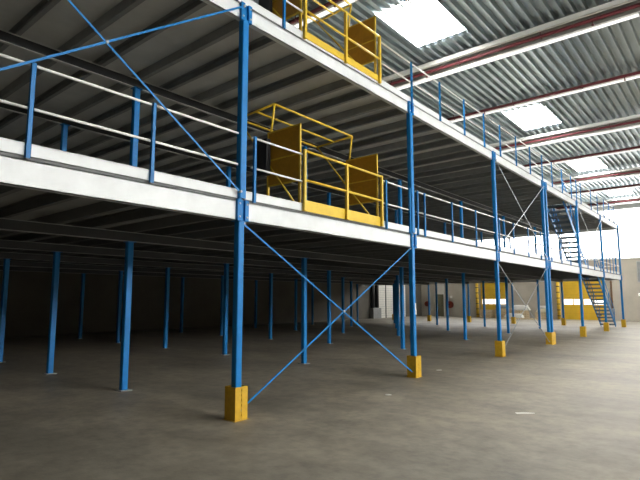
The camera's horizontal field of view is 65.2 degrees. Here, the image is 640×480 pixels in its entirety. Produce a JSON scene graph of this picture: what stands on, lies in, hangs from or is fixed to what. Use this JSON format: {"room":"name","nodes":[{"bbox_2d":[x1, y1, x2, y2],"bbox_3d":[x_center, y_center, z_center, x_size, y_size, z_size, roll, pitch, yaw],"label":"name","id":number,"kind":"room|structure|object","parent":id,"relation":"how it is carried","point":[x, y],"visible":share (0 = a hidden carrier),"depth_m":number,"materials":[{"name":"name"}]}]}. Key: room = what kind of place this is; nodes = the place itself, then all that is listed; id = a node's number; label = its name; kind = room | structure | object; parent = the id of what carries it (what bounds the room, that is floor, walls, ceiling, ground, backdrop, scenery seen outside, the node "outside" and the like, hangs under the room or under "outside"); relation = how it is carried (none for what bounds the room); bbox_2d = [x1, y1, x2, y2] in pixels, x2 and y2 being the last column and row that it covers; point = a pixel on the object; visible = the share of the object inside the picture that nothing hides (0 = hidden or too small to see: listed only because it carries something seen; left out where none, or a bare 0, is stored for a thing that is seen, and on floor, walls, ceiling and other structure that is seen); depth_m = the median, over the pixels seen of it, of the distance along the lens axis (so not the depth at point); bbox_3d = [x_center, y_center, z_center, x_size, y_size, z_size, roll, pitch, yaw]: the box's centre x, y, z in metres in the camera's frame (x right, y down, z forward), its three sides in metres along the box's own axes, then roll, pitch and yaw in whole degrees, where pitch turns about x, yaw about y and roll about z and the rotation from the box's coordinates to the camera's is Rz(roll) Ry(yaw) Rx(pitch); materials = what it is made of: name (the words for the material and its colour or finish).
{"room":"warehouse","nodes":[
{"label":"warehouse","id":0,"kind":"room"},
{"bbox_2d":[0,270,421,337],"bbox_3d":[-5.444,0.799,31.731,0.250,9.150,47.950,-6,-9,40],"label":"wall","id":1,"kind":"structure","parent":0,"point":[29,293],"depth_m":26.93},
{"bbox_2d":[379,285,405,317],"bbox_3d":[6.547,5.401,45.341,0.068,3.200,4.600,-6,-9,40],"label":"door","id":2,"kind":"structure","parent":1,"relation":"in","point":[385,291],"depth_m":44.64,"materials":[{"name":"white paint"}]},
{"bbox_2d":[0,316,639,479],"bbox_3d":[9.428,4.000,18.965,38.950,0.200,48.300,-6,-9,40],"label":"floor","id":3,"kind":"structure","parent":0,"point":[330,417],"depth_m":7.73,"materials":[{"name":"concrete"}]},
{"bbox_2d":[0,259,10,362],"bbox_3d":[-8.406,0.364,13.450,0.220,5.730,0.220,-6,-9,40],"label":"steel column","id":4,"kind":"structure","parent":3,"relation":"on","point":[4,293],"depth_m":13.26,"materials":[{"name":"metal"}]},
{"bbox_2d":[42,123,69,374],"bbox_3d":[-6.015,0.129,11.460,0.220,5.730,0.220,-6,-9,40],"label":"steel column","id":5,"kind":"structure","parent":3,"relation":"on","point":[64,127],"depth_m":11.28,"materials":[{"name":"metal"}]},
{"bbox_2d":[77,273,84,338],"bbox_3d":[-10.016,1.279,21.205,0.220,5.730,0.220,-6,-9,40],"label":"steel column","id":6,"kind":"structure","parent":3,"relation":"on","point":[83,274],"depth_m":20.99,"materials":[{"name":"metal"}]},
{"bbox_2d":[116,271,122,342],"bbox_3d":[-7.640,1.045,19.227,0.220,5.730,0.220,-6,-9,40],"label":"steel column","id":7,"kind":"structure","parent":3,"relation":"on","point":[120,282],"depth_m":19.01,"materials":[{"name":"metal"}]},
{"bbox_2d":[115,86,142,391],"bbox_3d":[-3.578,-0.111,9.431,0.220,5.730,0.220,-6,-9,40],"label":"steel column","id":8,"kind":"structure","parent":3,"relation":"on","point":[129,248],"depth_m":9.29,"materials":[{"name":"metal"}]},
{"bbox_2d":[163,267,169,348],"bbox_3d":[-5.226,0.808,17.218,0.220,5.730,0.220,-6,-9,40],"label":"steel column","id":9,"kind":"structure","parent":3,"relation":"on","point":[167,276],"depth_m":17.00,"materials":[{"name":"metal"}]},
{"bbox_2d":[178,277,185,332],"bbox_3d":[-6.836,1.723,24.972,0.220,5.730,0.220,-6,-9,40],"label":"steel column","id":10,"kind":"structure","parent":3,"relation":"on","point":[182,278],"depth_m":24.75,"materials":[{"name":"metal"}]},
{"bbox_2d":[218,275,223,335],"bbox_3d":[-4.460,1.490,22.995,0.220,5.730,0.220,-6,-9,40],"label":"steel column","id":11,"kind":"structure","parent":3,"relation":"on","point":[222,276],"depth_m":22.76,"materials":[{"name":"metal"}]},
{"bbox_2d":[220,166,232,354],"bbox_3d":[-2.835,0.573,15.227,0.220,5.730,0.220,-6,-9,40],"label":"steel column","id":12,"kind":"structure","parent":3,"relation":"on","point":[228,168],"depth_m":15.04,"materials":[{"name":"metal"}]},
{"bbox_2d":[222,1,251,422],"bbox_3d":[-1.161,-0.543,7.259,0.260,6.080,0.270,-6,-9,40],"label":"steel column","id":13,"kind":"structure","parent":3,"relation":"on","point":[236,394],"depth_m":7.15,"materials":[{"name":"metal"}]},
{"bbox_2d":[0,0,245,192],"bbox_3d":[-2.461,-2.285,5.769,0.048,2.868,4.148,-6,-9,40],"label":"brace","id":14,"kind":"object","parent":13,"relation":"attached to","point":[107,42],"visible":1,"depth_m":6.01,"materials":[{"name":"blue paint"}]},
{"bbox_2d":[0,0,616,240],"bbox_3d":[-1.154,-1.762,22.060,18.750,0.511,37.580,-6,-9,40],"label":"deck","id":15,"kind":"object","parent":13,"relation":"on","point":[191,67],"visible":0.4,"depth_m":11.48,"materials":[{"name":"metal"}]},
{"bbox_2d":[282,0,302,28],"bbox_3d":[-0.696,-4.004,8.201,0.058,1.015,1.270,-6,-9,40],"label":"guardrail","id":16,"kind":"object","parent":15,"relation":"on","point":[284,1],"visible":1,"depth_m":8.27,"materials":[{"name":"metal"}]},
{"bbox_2d":[258,0,381,83],"bbox_3d":[-0.180,-4.318,10.148,1.766,2.043,2.520,-6,-9,40],"label":"safety gate","id":17,"kind":"object","parent":15,"relation":"on","point":[359,49],"visible":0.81,"depth_m":10.09,"materials":[{"name":"metal"}]},
{"bbox_2d":[381,42,491,146],"bbox_3d":[3.264,-3.450,12.893,0.058,1.015,6.200,-6,-9,40],"label":"guardrail","id":18,"kind":"object","parent":15,"relation":"on","point":[410,62],"visible":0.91,"depth_m":12.55,"materials":[{"name":"metal"}]},
{"bbox_2d":[491,121,540,173],"bbox_3d":[6.829,-2.952,17.117,0.058,1.015,4.900,-6,-9,40],"label":"guardrail","id":19,"kind":"object","parent":15,"relation":"on","point":[499,139],"visible":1,"depth_m":16.78,"materials":[{"name":"metal"}]},
{"bbox_2d":[541,155,574,197],"bbox_3d":[10.009,-2.507,20.885,0.058,1.015,5.000,-6,-9,40],"label":"guardrail","id":20,"kind":"object","parent":15,"relation":"attached to","point":[542,169],"visible":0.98,"depth_m":20.46,"materials":[{"name":"metal"}]},
{"bbox_2d":[574,179,597,212],"bbox_3d":[13.205,-2.061,24.672,0.058,1.015,4.950,-6,-9,40],"label":"guardrail","id":21,"kind":"object","parent":15,"relation":"on","point":[574,179],"visible":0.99,"depth_m":24.41,"materials":[{"name":"metal"}]},
{"bbox_2d":[598,197,614,223],"bbox_3d":[16.127,-1.652,28.135,0.058,1.015,4.150,-6,-9,40],"label":"guardrail","id":22,"kind":"object","parent":15,"relation":"on","point":[599,197],"visible":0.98,"depth_m":28.50,"materials":[{"name":"metal"}]},
{"bbox_2d":[0,137,620,285],"bbox_3d":[-1.154,1.227,21.707,18.750,0.511,37.580,-6,-9,40],"label":"deck","id":23,"kind":"object","parent":13,"relation":"attached to","point":[84,208],"visible":0.82,"depth_m":10.27,"materials":[{"name":"metal"}]},
{"bbox_2d":[0,53,241,198],"bbox_3d":[-2.479,-1.264,5.736,0.058,1.015,4.280,-6,-9,40],"label":"guardrail","id":24,"kind":"object","parent":23,"relation":"attached to","point":[30,108],"visible":0.84,"depth_m":5.64,"materials":[{"name":"metal"}]},
{"bbox_2d":[250,136,302,202],"bbox_3d":[-0.655,-1.009,7.898,0.058,1.015,1.140,-6,-9,40],"label":"guardrail","id":25,"kind":"object","parent":23,"relation":"on","point":[255,139],"visible":1,"depth_m":7.53,"materials":[{"name":"metal"}]},
{"bbox_2d":[247,103,383,226],"bbox_3d":[-0.180,-1.329,9.795,1.766,2.043,2.520,-6,-9,40],"label":"safety gate","id":26,"kind":"object","parent":23,"relation":"on","point":[361,173],"visible":0.88,"depth_m":8.96,"materials":[{"name":"metal"}]},
{"bbox_2d":[383,180,411,233],"bbox_3d":[1.674,-0.683,10.657,0.058,1.015,1.250,-6,-9,40],"label":"guardrail","id":27,"kind":"object","parent":23,"relation":"on","point":[385,181],"visible":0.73,"depth_m":10.57,"materials":[{"name":"metal"}]},
{"bbox_2d":[414,190,496,249],"bbox_3d":[3.707,-0.399,13.066,0.058,1.015,4.820,-6,-9,40],"label":"guardrail","id":28,"kind":"object","parent":23,"relation":"attached to","point":[417,192],"visible":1,"depth_m":12.52,"materials":[{"name":"metal"}]},
{"bbox_2d":[498,218,543,259],"bbox_3d":[6.858,0.041,16.799,0.058,1.015,4.710,-6,-9,40],"label":"guardrail","id":29,"kind":"object","parent":23,"relation":"attached to","point":[499,219],"visible":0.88,"depth_m":16.23,"materials":[{"name":"metal"}]},
{"bbox_2d":[549,235,579,266],"bbox_3d":[10.169,0.504,20.723,0.058,1.015,4.500,-6,-9,40],"label":"guardrail","id":30,"kind":"object","parent":23,"relation":"attached to","point":[549,235],"visible":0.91,"depth_m":20.25,"materials":[{"name":"metal"}]},
{"bbox_2d":[547,179,586,264],"bbox_3d":[11.854,-0.621,24.032,0.800,3.925,3.920,-6,-9,40],"label":"staircase","id":31,"kind":"structure","parent":23,"relation":"on","point":[553,212],"depth_m":23.67,"materials":[{"name":"metal"}]},
{"bbox_2d":[580,245,601,270],"bbox_3d":[13.253,0.935,24.376,0.058,1.015,4.800,-6,-9,40],"label":"guardrail","id":32,"kind":"object","parent":23,"relation":"attached to","point":[594,259],"visible":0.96,"depth_m":24.64,"materials":[{"name":"metal"}]},
{"bbox_2d":[603,253,619,273],"bbox_3d":[16.433,1.380,28.143,0.058,1.015,4.800,-6,-9,40],"label":"guardrail","id":33,"kind":"object","parent":23,"relation":"attached to","point":[603,253],"visible":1,"depth_m":28.28,"materials":[{"name":"metal"}]},
{"bbox_2d":[244,222,412,402],"bbox_3d":[0.425,1.275,8.925,0.048,2.658,4.818,-6,-9,40],"label":"brace","id":34,"kind":"object","parent":13,"relation":"attached to","point":[246,226],"visible":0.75,"depth_m":8.41,"materials":[{"name":"blue paint"}]},
{"bbox_2d":[254,280,257,327],"bbox_3d":[-3.656,2.168,28.740,0.220,5.730,0.220,-6,-9,40],"label":"steel column","id":35,"kind":"structure","parent":3,"relation":"on","point":[256,281],"depth_m":28.50,"materials":[{"name":"metal"}]},
{"bbox_2d":[268,273,273,339],"bbox_3d":[-2.046,1.253,20.985,0.220,5.730,0.220,-6,-9,40],"label":"steel column","id":36,"kind":"structure","parent":3,"relation":"on","point":[270,274],"depth_m":20.79,"materials":[{"name":"metal"}]},
{"bbox_2d":[294,279,297,330],"bbox_3d":[-1.281,1.935,26.762,0.220,5.730,0.220,-6,-9,40],"label":"steel column","id":37,"kind":"structure","parent":3,"relation":"on","point":[295,302],"depth_m":26.52,"materials":[{"name":"metal"}]},
{"bbox_2d":[298,146,309,363],"bbox_3d":[-0.411,0.332,13.183,0.220,5.730,0.220,-6,-9,40],"label":"steel column","id":38,"kind":"structure","parent":3,"relation":"on","point":[304,260],"depth_m":12.98,"materials":[{"name":"metal"}]},
{"bbox_2d":[311,282,313,324],"bbox_3d":[-0.477,2.612,32.507,0.220,5.730,0.220,-6,-9,40],"label":"steel column","id":39,"kind":"structure","parent":3,"relation":"on","point":[312,286],"depth_m":32.29,"materials":[{"name":"metal"}]},
{"bbox_2d":[325,192,332,343],"bbox_3d":[0.345,1.018,18.995,0.220,5.730,0.220,-6,-9,40],"label":"steel column","id":40,"kind":"structure","parent":3,"relation":"on","point":[328,193],"depth_m":18.81,"materials":[{"name":"metal"}]},
{"bbox_2d":[341,277,344,332],"bbox_3d":[1.133,1.697,24.753,0.220,5.730,0.220,-6,-9,40],"label":"steel column","id":41,"kind":"structure","parent":3,"relation":"on","point":[342,278],"depth_m":24.54,"materials":[{"name":"metal"}]},
{"bbox_2d":[349,281,353,326],"bbox_3d":[1.899,2.379,30.530,0.220,5.730,0.220,-6,-9,40],"label":"steel column","id":42,"kind":"structure","parent":3,"relation":"on","point":[351,316],"depth_m":30.29,"materials":[{"name":"metal"}]},
{"bbox_2d":[356,284,358,321],"bbox_3d":[2.703,3.057,36.275,0.220,5.730,0.220,-6,-9,40],"label":"steel column","id":43,"kind":"structure","parent":3,"relation":"on","point":[356,284],"depth_m":36.05,"materials":[{"name":"metal"}]},
{"bbox_2d":[370,285,380,318],"bbox_3d":[4.757,4.770,42.984,0.410,3.900,1.200,-6,-9,40],"label":"duct","id":44,"kind":"object","parent":3,"relation":"on","point":[375,311],"visible":0.76,"depth_m":42.66,"materials":[{"name":"metal"}]},
{"bbox_2d":[393,283,394,323],"bbox_3d":[5.079,2.824,34.297,0.220,5.730,0.220,-6,-9,40],"label":"steel column","id":45,"kind":"structure","parent":3,"relation":"on","point":[393,283],"depth_m":34.09,"materials":[{"name":"metal"}]},
{"bbox_2d":[394,280,396,328],"bbox_3d":[4.313,2.142,28.520,0.220,5.730,0.220,-6,-9,40],"label":"steel column","id":46,"kind":"structure","parent":3,"relation":"on","point":[394,280],"depth_m":28.26,"materials":[{"name":"metal"}]},
{"bbox_2d":[395,210,399,335],"bbox_3d":[3.525,1.462,22.762,0.220,5.730,0.220,-6,-9,40],"label":"steel column","id":47,"kind":"structure","parent":3,"relation":"on","point":[396,211],"depth_m":22.58,"materials":[{"name":"metal"}]},
{"bbox_2d":[397,179,405,348],"bbox_3d":[2.756,0.775,16.936,0.220,5.730,0.220,-6,-9,40],"label":"steel column","id":48,"kind":"structure","parent":3,"relation":"on","point":[400,219],"depth_m":16.80,"materials":[{"name":"metal"}]},
{"bbox_2d":[406,101,422,377],"bbox_3d":[2.012,-0.099,11.019,0.260,6.080,0.270,-6,-9,40],"label":"steel column","id":49,"kind":"structure","parent":3,"relation":"on","point":[413,360],"depth_m":10.90,"materials":[{"name":"metal"}]},
{"bbox_2d":[427,285,430,320],"bbox_3d":[8.259,3.268,38.065,0.260,5.730,0.270,-6,-9,40],"label":"steel column","id":50,"kind":"structure","parent":3,"relation":"on","point":[428,315],"depth_m":37.82,"materials":[{"name":"metal"}]},
{"bbox_2d":[435,282,437,324],"bbox_3d":[7.493,2.587,32.288,0.220,5.730,0.220,-6,-9,40],"label":"steel column","id":51,"kind":"structure","parent":3,"relation":"on","point":[436,295],"depth_m":32.08,"materials":[{"name":"metal"}]},
{"bbox_2d":[443,222,450,330],"bbox_3d":[6.704,1.907,26.530,0.220,5.730,0.220,-6,-9,40],"label":"steel column","id":52,"kind":"structure","parent":3,"relation":"on","point":[444,223],"depth_m":26.33,"materials":[{"name":"metal"}]},
{"bbox_2d":[458,201,468,339],"bbox_3d":[5.923,1.218,20.688,0.220,5.730,0.220,-6,-9,40],"label":"steel column","id":53,"kind":"structure","parent":3,"relation":"on","point":[460,202],"depth_m":20.55,"materials":[{"name":"metal"}]},
{"bbox_2d":[467,284,470,321],"bbox_3d":[10.673,3.031,36.055,0.260,5.730,0.270,-6,-9,40],"label":"steel column","id":54,"kind":"structure","parent":3,"relation":"on","point":[468,316],"depth_m":35.81,"materials":[{"name":"metal"}]},
{"bbox_2d":[475,283,478,316],"bbox_3d":[14.326,5.399,45.542,0.360,3.250,0.360,-6,-9,40],"label":"bollard","id":55,"kind":"object","parent":3,"relation":"on","point":[476,284],"visible":0.91,"depth_m":45.44,"materials":[{"name":"metal"}]},
{"bbox_2d":[480,232,486,326],"bbox_3d":[9.884,2.352,30.297,0.220,5.730,0.220,-6,-9,40],"label":"steel column","id":56,"kind":"structure","parent":3,"relation":"on","point":[481,234],"depth_m":30.11,"materials":[{"name":"metal"}]},
{"bbox_2d":[491,151,505,356],"bbox_3d":[5.217,0.349,14.817,0.260,6.080,0.270,-6,-9,40],"label":"steel column","id":57,"kind":"structure","parent":3,"relation":"on","point":[499,343],"depth_m":14.69,"materials":[{"name":"metal"}]},
{"bbox_2d":[495,159,547,257],"bbox_3d":[6.844,-0.894,16.783,0.048,2.688,4.778,-6,-9,40],"label":"brace","id":58,"kind":"object","parent":57,"relation":"attached to","point":[495,159],"visible":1,"depth_m":16.49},
{"bbox_2d":[502,216,510,333],"bbox_3d":[9.090,1.661,24.440,0.220,5.730,0.220,-6,-9,40],"label":"steel column","id":59,"kind":"structure","parent":3,"relation":"on","point":[503,217],"depth_m":24.30,"materials":[{"name":"metal"}]},
{"bbox_2d":[509,239,515,323],"bbox_3d":[13.064,2.796,34.065,0.260,5.730,0.270,-6,-9,40],"label":"steel column","id":60,"kind":"structure","parent":3,"relation":"on","point":[513,319],"depth_m":33.84,"materials":[{"name":"metal"}]},
{"bbox_2d":[534,227,540,328],"bbox_3d":[12.257,2.103,28.192,0.220,5.730,0.220,-6,-9,40],"label":"steel column","id":61,"kind":"structure","parent":3,"relation":"on","point":[535,239],"depth_m":28.04,"materials":[{"name":"metal"}]},
{"bbox_2d":[540,180,555,344],"bbox_3d":[8.458,0.802,18.657,0.260,6.080,0.580,-6,-9,40],"label":"steel column","id":62,"kind":"structure","parent":3,"relation":"on","point":[550,334],"depth_m":18.57,"materials":[{"name":"metal"}]},
{"bbox_2d":[499,265,549,345],"bbox_3d":[6.791,2.165,16.467,0.048,2.658,4.778,-6,-9,40],"label":"brace","id":63,"kind":"object","parent":62,"relation":"attached to","point":[499,265],"visible":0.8,"depth_m":16.24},
{"bbox_2d":[556,282,560,318],"bbox_3d":[19.615,4.880,41.140,0.360,3.250,0.360,-6,-9,40],"label":"bollard","id":64,"kind":"object","parent":3,"relation":"on","point":[557,283],"visible":0.9,"depth_m":41.03,"materials":[{"name":"metal"}]},
{"bbox_2d":[558,235,565,324],"bbox_3d":[15.424,2.546,31.945,0.260,5.730,0.270,-6,-9,40],"label":"steel column","id":65,"kind":"structure","parent":3,"relation":"on","point":[563,319],"depth_m":31.76,"materials":[{"name":"metal"}]},
{"bbox_2d":[575,200,586,336],"bbox_3d":[11.616,1.243,22.397,0.260,6.080,0.270,-6,-9,40],"label":"steel column","id":66,"kind":"structure","parent":3,"relation":"on","point":[583,333],"depth_m":22.27,"materials":[{"name":"metal"}]},
{"bbox_2d":[581,254,615,326],"bbox_3d":[15.756,2.960,28.298,0.800,4.018,4.462,-6,-9,40],"label":"staircase","id":67,"kind":"structure","parent":3,"relation":"on","point":[594,303],"depth_m":28.25,"materials":[{"name":"metal"}]},
{"bbox_2d":[599,215,609,330],"bbox_3d":[14.815,1.690,26.188,0.260,6.080,0.270,-6,-9,40],"label":"steel column","id":68,"kind":"structure","parent":3,"relation":"on","point":[606,324],"depth_m":26.07,"materials":[{"name":"metal"}]},
{"bbox_2d":[616,225,625,326],"bbox_3d":[18.007,2.137,29.970,0.260,6.080,0.270,-6,-9,40],"label":"steel column","id":69,"kind":"structure","parent":3,"relation":"on","point":[623,320],"depth_m":29.85,"materials":[{"name":"metal"}]},
{"bbox_3d":[16.884,6.540,41.935,1.110,0.138,0.800,-6,-9,40],"label":"pallet","id":70,"kind":"object","parent":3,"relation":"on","visible":0},
{"bbox_3d":[16.884,6.399,41.951,1.110,0.138,0.800,-6,-9,40],"label":"pallet","id":71,"kind":"object","parent":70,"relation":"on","visible":0},
{"bbox_3d":[16.884,6.258,41.968,1.110,0.138,0.800,-6,-9,40],"label":"pallet","id":72,"kind":"object","parent":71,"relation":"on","visible":0},
{"bbox_3d":[16.884,6.117,41.985,1.110,0.138,0.800,-6,-9,40],"label":"pallet","id":73,"kind":"object","parent":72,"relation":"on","visible":0},
{"bbox_3d":[16.884,5.976,42.001,1.110,0.138,0.800,-6,-9,40],"label":"pallet","id":74,"kind":"object","parent":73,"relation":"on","visible":0},
{"bbox_2d":[511,305,530,309],"bbox_3d":[16.889,5.685,42.033,1.402,0.440,0.849,-6,-9,40],"label":"bundle","id":75,"kind":"object","parent":74,"relation":"on","point":[516,307],"visible":0.83,"depth_m":41.74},
{"bbox_2d":[252,0,639,205],"bbox_3d":[9.370,-5.096,20.087,38.500,0.130,48.100,-6,-9,40],"label":"ceiling","id":76,"kind":"structure","parent":0,"point":[612,50],"depth_m":16.56,"materials":[{"name":"metal"}]},
{"bbox_2d":[288,0,340,23],"bbox_3d":[1.831,-5.983,11.018,38.290,0.255,0.141,-6,-9,40],"label":"pipe","id":77,"kind":"object","parent":76,"relation":"hanging from","point":[327,4],"visible":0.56,"depth_m":12.61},
{"bbox_2d":[291,0,357,24],"bbox_3d":[1.944,-6.009,11.156,38.310,0.150,0.220,-6,-9,40],"label":"roof beam","id":78,"kind":"structure","parent":76,"relation":"attached to","point":[341,0],"depth_m":12.61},
{"bbox_2d":[293,0,355,27],"bbox_3d":[-3.766,-5.425,15.929,22.520,0.212,0.218,-6,-9,40],"label":"strip light","id":79,"kind":"object","parent":78,"relation":"attached to","point":[342,4],"visible":0.02,"depth_m":12.57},
{"bbox_2d":[380,0,465,46],"bbox_3d":[2.856,-5.946,13.545,1.950,0.015,2.280,-6,-9,40],"label":"window","id":80,"kind":"structure","parent":76,"relation":"attached to","point":[422,22],"depth_m":13.58,"materials":[{"name":"glass"}]},
{"bbox_2d":[382,0,635,81],"bbox_3d":[4.751,-5.607,14.481,38.250,0.170,0.100,-6,-9,40],"label":"cable tray","id":81,"kind":"object","parent":76,"relation":"hanging from","point":[615,3],"visible":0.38,"depth_m":13.86,"materials":[{"name":"metal"}]},
{"bbox_2d":[386,0,639,87],"bbox_3d":[4.950,-5.465,14.704,38.310,0.400,0.220,-6,-9,40],"label":"roof beam","id":82,"kind":"structure","parent":76,"relation":"attached to","point":[635,10],"depth_m":13.96,"materials":[{"name":"metal"}]},
{"bbox_2d":[396,12,639,89],"bbox_3d":[-0.760,-4.880,19.476,22.520,0.462,0.218,-6,-9,40],"label":"strip light","id":83,"kind":"object","parent":82,"relation":"attached to","point":[635,15],"visible":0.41,"depth_m":13.87,"materials":[{"name":"plastic"}]},
{"bbox_2d":[388,3,639,85],"bbox_3d":[4.837,-5.485,14.570,38.290,0.410,0.141,-6,-9,40],"label":"pipe","id":84,"kind":"object","parent":76,"relation":"hanging from","point":[637,5],"visible":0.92,"depth_m":13.80,"materials":[{"name":"metal"}]},
{"bbox_2d":[506,104,560,129],"bbox_3d":[8.936,-5.096,20.749,1.950,0.015,2.710,-6,-9,40],"label":"window","id":85,"kind":"structure","parent":76,"relation":"attached to","point":[541,116],"depth_m":20.76,"materials":[{"name":"glass"}]},
{"bbox_2d":[446,70,639,120],"bbox_3d":[7.956,-5.168,18.280,38.310,0.150,0.220,-6,-9,40],"label":"roof beam","id":86,"kind":"structure","parent":76,"relation":"attached to","point":[639,70],"depth_m":17.88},
{"bbox_2d":[451,75,639,122],"bbox_3d":[2.246,-4.584,23.053,22.520,0.212,0.218,-6,-9,40],"label":"strip light","id":87,"kind":"object","parent":86,"relation":"attached to","point":[637,76],"visible":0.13,"depth_m":17.86,"materials":[{"name":"plastic"}]},
{"bbox_2d":[447,71,639,119],"bbox_3d":[7.844,-5.142,18.142,38.290,0.255,0.141,-6,-9,40],"label":"pipe","id":88,"kind":"object","parent":76,"relation":"hanging from","point":[637,72],"visible":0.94,"depth_m":17.78,"materials":[{"name":"metal"}]},
{"bbox_2d":[488,114,639,146],"bbox_3d":[10.764,-4.766,21.605,38.250,0.170,0.100,-6,-9,40],"label":"cable tray","id":89,"kind":"object","parent":76,"relation":"hanging from","point":[637,116],"visible":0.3,"depth_m":21.50,"materials":[{"name":"metal"}]},
{"bbox_2d":[493,118,639,150],"bbox_3d":[10.963,-4.624,21.828,38.310,0.400,0.220,-6,-9,40],"label":"roof beam","id":90,"kind":"structure","parent":76,"relation":"attached to","point":[637,123],"depth_m":21.72,"materials":[{"name":"metal"}]},
{"bbox_2d":[501,125,639,152],"bbox_3d":[5.253,-4.040,26.600,22.520,0.462,0.218,-6,-9,40],"label":"strip light","id":91,"kind":"object","parent":90,"relation":"attached to","point":[626,128],"visible":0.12,"depth_m":21.64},
{"bbox_2d":[495,120,639,149],"bbox_3d":[10.850,-4.645,21.695,38.290,0.410,0.141,-6,-9,40],"label":"pipe","id":92,"kind":"object","parent":76,"relation":"hanging from","point":[635,121],"visible":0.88,"depth_m":21.62,"materials":[{"name":"metal"}]},
{"bbox_2d":[523,146,639,166],"bbox_3d":[13.856,-4.301,25.265,38.290,0.255,0.141,-6,-9,40],"label":"pipe","id":93,"kind":"object","parent":76,"relation":"hanging from","point":[576,157],"visible":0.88,"depth_m":25.55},
{"bbox_2d":[525,145,639,166],"bbox_3d":[13.969,-4.328,25.404,38.310,0.150,0.220,-6,-9,40],"label":"roof beam","id":94,"kind":"structure","parent":76,"relation":"attached to","point":[639,145],"depth_m":25.49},
{"bbox_2d":[526,149,639,167],"bbox_3d":[8.259,-3.744,30.177,22.520,0.212,0.218,-6,-9,40],"label":"strip light","id":95,"kind":"object","parent":94,"relation":"attached to","point":[634,149],"visible":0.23,"depth_m":25.58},
{"bbox_2d":[568,157,605,170],"bbox_3d":[15.055,-4.241,27.999,1.950,0.015,2.760,-6,-9,40],"label":"window","id":96,"kind":"structure","parent":76,"relation":"attached to","point":[591,164],"depth_m":28.02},
{"bbox_2d":[547,167,639,181],"bbox_3d":[16.776,-3.925,28.729,38.250,0.170,0.100,-6,-9,40],"label":"cable tray","id":97,"kind":"object","parent":76,"relation":"hanging from","point":[634,168],"visible":0.3,"depth_m":29.16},
{"bbox_2d":[551,169,639,184],"bbox_3d":[16.975,-3.783,28.951,38.310,0.400,0.220,-6,-9,40],"label":"roof beam","id":98,"kind":"structure","parent":76,"relation":"attached to","point":[639,169],"depth_m":29.32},
{"bbox_2d":[556,174,639,185],"bbox_3d":[11.265,-3.199,33.724,22.520,0.462,0.218,-6,-9,40],"label":"strip light","id":99,"kind":"object","parent":98,"relation":"attached to","point":[637,174],"visible":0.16,"depth_m":29.20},
{"bbox_2d":[553,170,639,183],"bbox_3d":[16.863,-3.804,28.818,38.290,0.410,0.141,-6,-9,40],"label":"pipe","id":100,"kind":"object","parent":76,"relation":"hanging from","point":[639,170],"visible":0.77,"depth_m":29.22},
{"bbox_2d":[556,197,639,208],"bbox_3d":[22.875,-2.963,35.942,38.290,0.410,0.141,-6,-9,40],"label":"pipe","id":101,"kind":"object","parent":76,"relation":"hanging from","point":[624,197],"visible":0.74,"depth_m":37.07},
{"bbox_2d":[558,198,639,209],"bbox_3d":[22.988,-2.943,36.075,38.310,0.400,0.220,-6,-9,40],"label":"roof beam","id":102,"kind":"structure","parent":76,"relation":"attached to","point":[636,198],"depth_m":37.08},
{"bbox_2d":[566,196,639,205],"bbox_3d":[22.789,-3.085,35.853,38.250,0.170,0.100,-6,-9,40],"label":"cable tray","id":103,"kind":"object","parent":76,"relation":"hanging from","point":[635,197],"visible":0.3,"depth_m":36.79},
{"bbox_2d":[567,183,639,193],"bbox_3d":[19.982,-3.487,32.528,38.310,0.150,0.220,-6,-9,40],"label":"roof beam","id":104,"kind":"structure","parent":76,"relation":"attached to","point":[639,183],"depth_m":33.40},
{"bbox_2d":[570,186,639,194],"bbox_3d":[14.271,-2.903,37.301,22.520,0.212,0.218,-6,-9,40],"label":"strip light","id":105,"kind":"object","parent":104,"relation":"attached to","point":[633,186],"visible":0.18,"depth_m":33.13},
{"bbox_2d":[569,184,639,193],"bbox_3d":[19.869,-3.461,32.389,38.290,0.255,0.141,-6,-9,40],"label":"pipe","id":106,"kind":"object","parent":76,"relation":"hanging from","point":[635,184],"visible":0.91,"depth_m":33.07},
{"bbox_2d":[604,188,632,195],"bbox_3d":[21.029,-3.405,35.077,1.950,0.015,2.660,-6,-9,40],"label":"window","id":107,"kind":"structure","parent":76,"relation":"attached to","point":[622,191],"depth_m":35.39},
{"bbox_2d":[421,203,639,320],"bbox_3d":[24.681,1.517,37.819,38.650,9.150,0.350,-6,-9,40],"label":"wall","id":108,"kind":"structure","parent":0,"point":[630,284],"depth_m":41.67,"materials":[{"name":"paint"}]},
{"bbox_2d":[435,284,444,315],"bbox_3d":[11.556,5.792,48.233,1.000,3.100,0.088,-6,-9,40],"label":"door","id":109,"kind":"structure","parent":108,"relation":"in","point":[440,287],"depth_m":48.15,"materials":[{"name":"grey paint"}]},
{"bbox_2d":[480,283,505,309],"bbox_3d":[15.601,5.197,44.894,2.350,3.500,0.075,-6,-9,40],"label":"door","id":110,"kind":"structure","parent":108,"relation":"in","point":[490,297],"depth_m":45.02,"materials":[{"name":"yellow paint"}]},
{"bbox_2d":[478,208,639,259],"bbox_3d":[24.194,-0.564,38.403,39.830,3.820,0.080,-6,-9,40],"label":"window","id":111,"kind":"structure","parent":108,"relation":"in","point":[628,220],"depth_m":39.53,"materials":[{"name":"glass"}]},
{"bbox_2d":[563,281,604,319],"bbox_3d":[21.176,4.649,40.253,3.100,3.500,0.075,-6,-9,40],"label":"door","id":112,"kind":"structure","parent":108,"relation":"in","point":[571,296],"depth_m":40.41,"materials":[{"name":"yellow paint"}]},
{"bbox_2d":[610,280,613,313],"bbox_3d":[22.710,4.192,38.936,0.300,3.100,0.200,-6,-9,40],"label":"standpipe","id":113,"kind":"object","parent":108,"relation":"attached to","point":[610,280],"visible":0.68,"depth_m":38.88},
{"bbox_2d":[636,261,639,281],"bbox_3d":[24.351,2.390,37.750,0.700,1.600,0.218,-6,-9,40],"label":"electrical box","id":114,"kind":"object","parent":108,"relation":"attached to","point":[637,262],"visible":1,"depth_m":37.84,"materials":[{"name":"metal"}]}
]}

